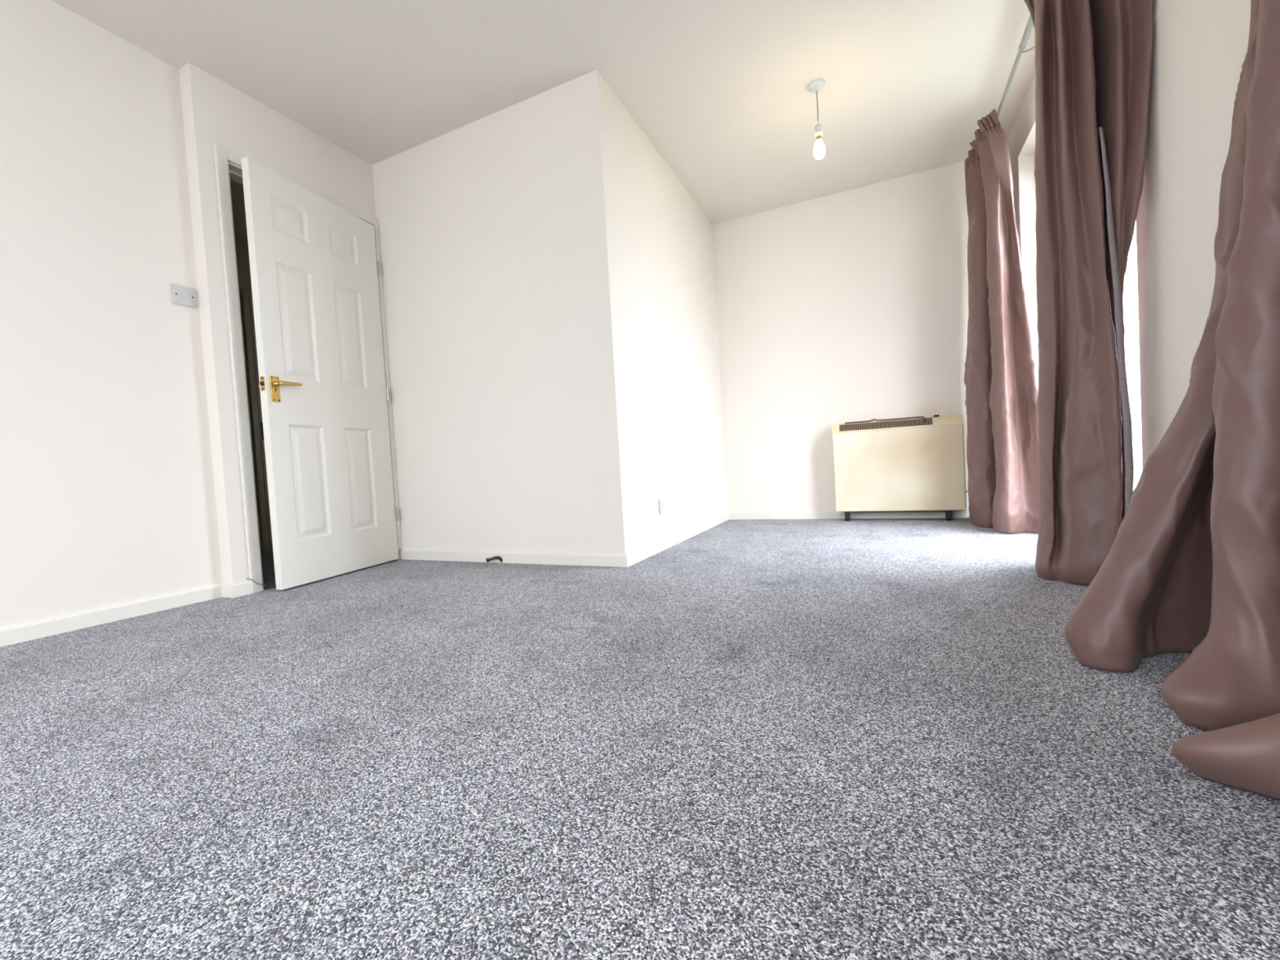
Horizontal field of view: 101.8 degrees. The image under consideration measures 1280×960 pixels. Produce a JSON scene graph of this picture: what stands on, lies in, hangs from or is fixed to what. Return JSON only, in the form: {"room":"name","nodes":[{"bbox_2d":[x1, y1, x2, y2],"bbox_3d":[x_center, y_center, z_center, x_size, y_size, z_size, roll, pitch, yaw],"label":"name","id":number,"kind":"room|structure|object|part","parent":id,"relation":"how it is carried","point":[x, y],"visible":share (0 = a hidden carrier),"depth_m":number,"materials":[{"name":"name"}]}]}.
{"room":"empty living room","nodes":[
{"label":"empty living room","id":0,"kind":"room"},
{"bbox_2d":[0,0,222,626],"bbox_3d":[-2.828,-0.554,0.751,0.116,2.400,3.658,-2,2,25],"label":"wall","id":1,"kind":"structure","parent":0,"point":[108,497],"depth_m":2.06,"materials":[{"name":"white paint"}]},
{"bbox_2d":[0,582,222,647],"bbox_3d":[-2.704,0.608,0.755,0.014,0.066,3.644,-2,2,25],"label":"baseboard","id":2,"kind":"structure","parent":1,"relation":"attached to","point":[11,634],"depth_m":2.04,"materials":[{"name":"beige paint"}]},
{"bbox_2d":[171,283,196,307],"bbox_3d":[-2.039,-0.824,2.326,0.011,0.088,0.088,-2,2,25],"label":"light switch","id":3,"kind":"object","parent":1,"relation":"attached to","point":[181,295],"visible":1,"depth_m":2.32,"materials":[{"name":"grey plastic"}]},
{"bbox_2d":[234,233,272,551],"bbox_3d":[-2.454,-0.663,3.407,1.570,2.400,3.000,-2,2,25],"label":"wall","id":4,"kind":"structure","parent":0,"point":[241,242],"depth_m":3.94,"materials":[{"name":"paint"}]},
{"bbox_2d":[240,289,272,551],"bbox_3d":[-2.737,-0.463,4.310,0.083,1.975,0.850,-2,2,25],"label":"wall","id":5,"kind":"structure","parent":4,"relation":"in","point":[246,302],"depth_m":3.95,"materials":[{"name":"paint"}]},
{"bbox_3d":[-2.886,-0.374,4.001,0.006,0.135,0.045,-2,2,25],"label":"handle plate","id":6,"kind":"part","parent":5,"relation":"part of","materials":[{"name":"metal"}]},
{"bbox_2d":[178,62,399,582],"bbox_3d":[-1.801,-0.681,2.794,0.130,2.400,0.920,-2,2,25],"label":"wall","id":7,"kind":"structure","parent":0,"point":[215,112],"depth_m":2.40,"materials":[{"name":"white paint"}]},
{"bbox_2d":[220,579,251,598],"bbox_3d":[-1.888,0.506,2.427,0.098,0.066,0.081,-2,2,25],"label":"baseboard","id":8,"kind":"structure","parent":7,"relation":"attached to","point":[231,590],"depth_m":2.40,"materials":[{"name":"beige paint"}]},
{"bbox_2d":[246,577,266,586],"bbox_3d":[-1.879,0.495,2.544,0.076,0.074,0.244,-5,2,-38],"label":"wire","id":9,"kind":"object","parent":7,"relation":"attached to","point":[246,578],"visible":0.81,"depth_m":2.45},
{"bbox_2d":[213,144,401,593],"bbox_3d":[-1.772,-0.521,2.827,0.153,2.075,0.852,-2,2,25],"label":"door frame","id":10,"kind":"structure","parent":7,"relation":"attached to","point":[228,164],"depth_m":2.44,"materials":[{"name":"beige paint"}]},
{"bbox_3d":[-1.879,-0.502,2.434,0.018,2.075,0.049,-2,2,25],"label":"architrave","id":11,"kind":"part","parent":10,"relation":"part of","materials":[{"name":"beige paint"}]},
{"bbox_3d":[-1.765,-1.536,2.775,0.018,0.047,0.776,-2,2,25],"label":"architrave","id":12,"kind":"part","parent":10,"relation":"part of","materials":[{"name":"beige paint"}]},
{"bbox_3d":[-1.541,-0.579,3.171,0.018,2.009,0.027,-2,2,25],"label":"architrave","id":13,"kind":"part","parent":10,"relation":"part of","materials":[{"name":"beige paint"}]},
{"bbox_2d":[240,156,398,589],"bbox_3d":[-1.653,-0.499,2.781,0.146,2.000,0.778,-3,2,16],"label":"door","id":14,"kind":"structure","parent":7,"relation":"in","point":[314,268],"depth_m":2.69,"materials":[{"name":"white paint"}]},
{"bbox_3d":[-1.754,-0.448,2.417,0.023,0.065,0.002,-3,2,16],"label":"latch plate","id":15,"kind":"part","parent":14,"relation":"part of","materials":[{"name":"gold metal"}]},
{"bbox_3d":[-1.720,-0.429,2.451,0.006,0.120,0.044,-3,2,16],"label":"lever handle","id":16,"kind":"part","parent":14,"relation":"part of","materials":[{"name":"gold metal"}]},
{"bbox_3d":[-1.683,-0.457,2.490,0.047,0.024,0.118,-3,2,16],"label":"lever","id":17,"kind":"part","parent":14,"relation":"part of","materials":[{"name":"gold metal"}]},
{"bbox_3d":[-1.750,-1.288,2.578,0.040,0.170,0.197,-3,2,16],"label":"panel","id":18,"kind":"part","parent":14,"relation":"part of","materials":[{"name":"white paint"}]},
{"bbox_3d":[-1.720,-0.777,2.595,0.040,0.565,0.197,-3,2,16],"label":"panel","id":19,"kind":"part","parent":14,"relation":"part of","materials":[{"name":"white paint"}]},
{"bbox_3d":[-1.674,0.009,2.620,0.040,0.570,0.197,-3,2,16],"label":"panel","id":20,"kind":"part","parent":14,"relation":"part of","materials":[{"name":"white paint"}]},
{"bbox_3d":[-1.661,-1.304,2.889,0.040,0.170,0.185,-3,2,16],"label":"panel","id":21,"kind":"part","parent":14,"relation":"part of","materials":[{"name":"white paint"}]},
{"bbox_3d":[-1.631,-0.792,2.906,0.040,0.565,0.185,-3,2,16],"label":"panel","id":22,"kind":"part","parent":14,"relation":"part of","materials":[{"name":"white paint"}]},
{"bbox_3d":[-1.586,-0.006,2.931,0.040,0.570,0.185,-3,2,16],"label":"panel","id":23,"kind":"part","parent":14,"relation":"part of","materials":[{"name":"white paint"}]},
{"bbox_2d":[51,0,1035,237],"bbox_3d":[-1.260,-1.921,1.448,5.480,0.100,6.780,-2,2,25],"label":"ceiling","id":24,"kind":"structure","parent":0,"point":[718,88],"depth_m":2.50,"materials":[{"name":"paint"}]},
{"bbox_2d":[807,79,825,159],"bbox_3d":[0.920,-1.851,2.688,0.086,0.374,0.086,-2,2,25],"label":"pendant lamp","id":25,"kind":"object","parent":24,"relation":"hanging from","point":[815,86],"visible":1,"depth_m":2.67,"materials":[{"name":"white plastic"}]},
{"bbox_3d":[0.929,-1.710,2.692,0.058,0.092,0.058,-2,2,25],"label":"bulb","id":26,"kind":"part","parent":25,"relation":"part of","materials":[{"name":"white glass"}]},
{"bbox_2d":[372,69,727,553],"bbox_3d":[-0.506,-0.787,3.747,1.687,2.400,1.902,-2,2,25],"label":"wall","id":27,"kind":"structure","parent":0,"point":[548,277],"depth_m":2.85,"materials":[{"name":"white paint"}]},
{"bbox_2d":[485,555,502,562],"bbox_3d":[-0.798,0.441,2.865,0.096,0.045,0.032,-4,2,-17],"label":"pipe stub","id":28,"kind":"object","parent":27,"relation":"attached to","point":[500,558],"visible":1,"depth_m":2.85,"materials":[{"name":"black metal"}]},
{"bbox_2d":[398,548,628,567],"bbox_3d":[-0.773,0.426,2.886,1.571,0.066,0.014,-2,2,25],"label":"baseboard","id":29,"kind":"structure","parent":27,"relation":"attached to","point":[571,558],"depth_m":2.81,"materials":[{"name":"beige paint"}]},
{"bbox_2d":[658,497,666,514],"bbox_3d":[0.130,0.152,3.009,0.014,0.086,0.086,-2,2,25],"label":"power socket","id":30,"kind":"object","parent":27,"relation":"attached to","point":[662,508],"visible":1,"depth_m":3.00,"materials":[{"name":"grey plastic"}]},
{"bbox_2d":[626,511,728,566],"bbox_3d":[0.333,0.344,3.428,0.014,0.066,1.902,-2,2,25],"label":"baseboard","id":31,"kind":"structure","parent":27,"relation":"attached to","point":[641,553],"depth_m":3.11,"materials":[{"name":"beige paint"}]},
{"bbox_2d":[0,517,1279,959],"bbox_3d":[-1.167,0.574,1.608,5.120,0.100,6.480,-2,2,25],"label":"floor","id":32,"kind":"structure","parent":0,"point":[855,739],"depth_m":0.86,"materials":[{"name":"grey carpet"}]},
{"bbox_2d":[831,414,966,520],"bbox_3d":[1.805,-0.075,3.666,0.814,0.716,0.165,-2,2,25],"label":"heater","id":33,"kind":"object","parent":32,"relation":"on","point":[912,464],"visible":1,"depth_m":3.58,"materials":[{"name":"beige metal"}]},
{"bbox_2d":[844,416,925,423],"bbox_3d":[1.711,-0.409,3.648,0.511,0.050,0.043,-2,2,29],"label":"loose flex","id":34,"kind":"object","parent":33,"relation":"on","point":[923,417],"visible":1,"depth_m":3.64,"materials":[{"name":"plastic"}]},
{"bbox_3d":[1.787,0.218,3.616,0.680,0.012,0.012,-2,2,25],"label":"rail","id":35,"kind":"part","parent":33,"relation":"part of","materials":[{"name":"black metal"}]},
{"bbox_2d":[712,160,968,511],"bbox_3d":[1.522,-0.911,3.909,2.063,2.400,0.100,-2,2,25],"label":"wall","id":36,"kind":"structure","parent":0,"point":[851,305],"depth_m":3.88,"materials":[{"name":"white paint"}]},
{"bbox_2d":[728,507,969,519],"bbox_3d":[1.617,0.255,3.871,1.949,0.066,0.014,-2,2,25],"label":"baseboard","id":37,"kind":"structure","parent":36,"relation":"attached to","point":[791,514],"depth_m":3.95,"materials":[{"name":"beige paint"}]},
{"bbox_2d":[1007,0,1250,471],"bbox_3d":[1.182,-0.726,0.394,0.260,2.500,6.780,-2,2,25],"label":"wall","id":38,"kind":"structure","parent":0,"point":[1199,51],"depth_m":1.50,"materials":[{"name":"white paint"}]},
{"bbox_2d":[996,14,1035,147],"bbox_3d":[1.821,-1.995,2.394,0.164,0.064,2.144,-2,2,25],"label":"pole","id":39,"kind":"object","parent":38,"relation":"attached to","point":[1023,43],"visible":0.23,"depth_m":2.42,"materials":[{"name":"silver metal"}]},
{"bbox_2d":[964,109,1039,533],"bbox_3d":[2.065,-0.867,3.073,0.257,2.298,0.666,-3,2,8],"label":"curtain","id":40,"kind":"object","parent":39,"relation":"hanging from","point":[1001,375],"visible":0.96,"depth_m":2.86,"materials":[{"name":"brown fabric"}]},
{"bbox_2d":[1024,0,1153,586],"bbox_3d":[1.545,-0.797,1.846,0.303,2.298,0.529,-2,2,25],"label":"curtain","id":41,"kind":"object","parent":39,"relation":"hanging from","point":[1093,58],"visible":0.96,"depth_m":1.74,"materials":[{"name":"brown fabric"}]},
{"bbox_3d":[0.437,-1.816,-0.607,0.164,0.064,3.964,-2,2,25],"label":"pole","id":42,"kind":"object","parent":38,"relation":"attached to","visible":0},
{"bbox_2d":[1064,0,1279,800],"bbox_3d":[1.018,-0.734,0.879,0.426,2.298,0.918,-2,2,25],"label":"curtain","id":43,"kind":"object","parent":42,"relation":"hanging from","point":[1192,564],"visible":1,"depth_m":0.91,"materials":[{"name":"brown fabric"}]},
{"label":"outside","id":44,"kind":"structure","parent":0,"visible":0},
{"bbox_2d":[1133,466,1142,490],"bbox_3d":[6.475,0.357,-0.757,10.220,0.100,24.000,-2,2,25],"label":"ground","id":45,"kind":"structure","parent":44,"point":[1137,469],"depth_m":8.40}
]}

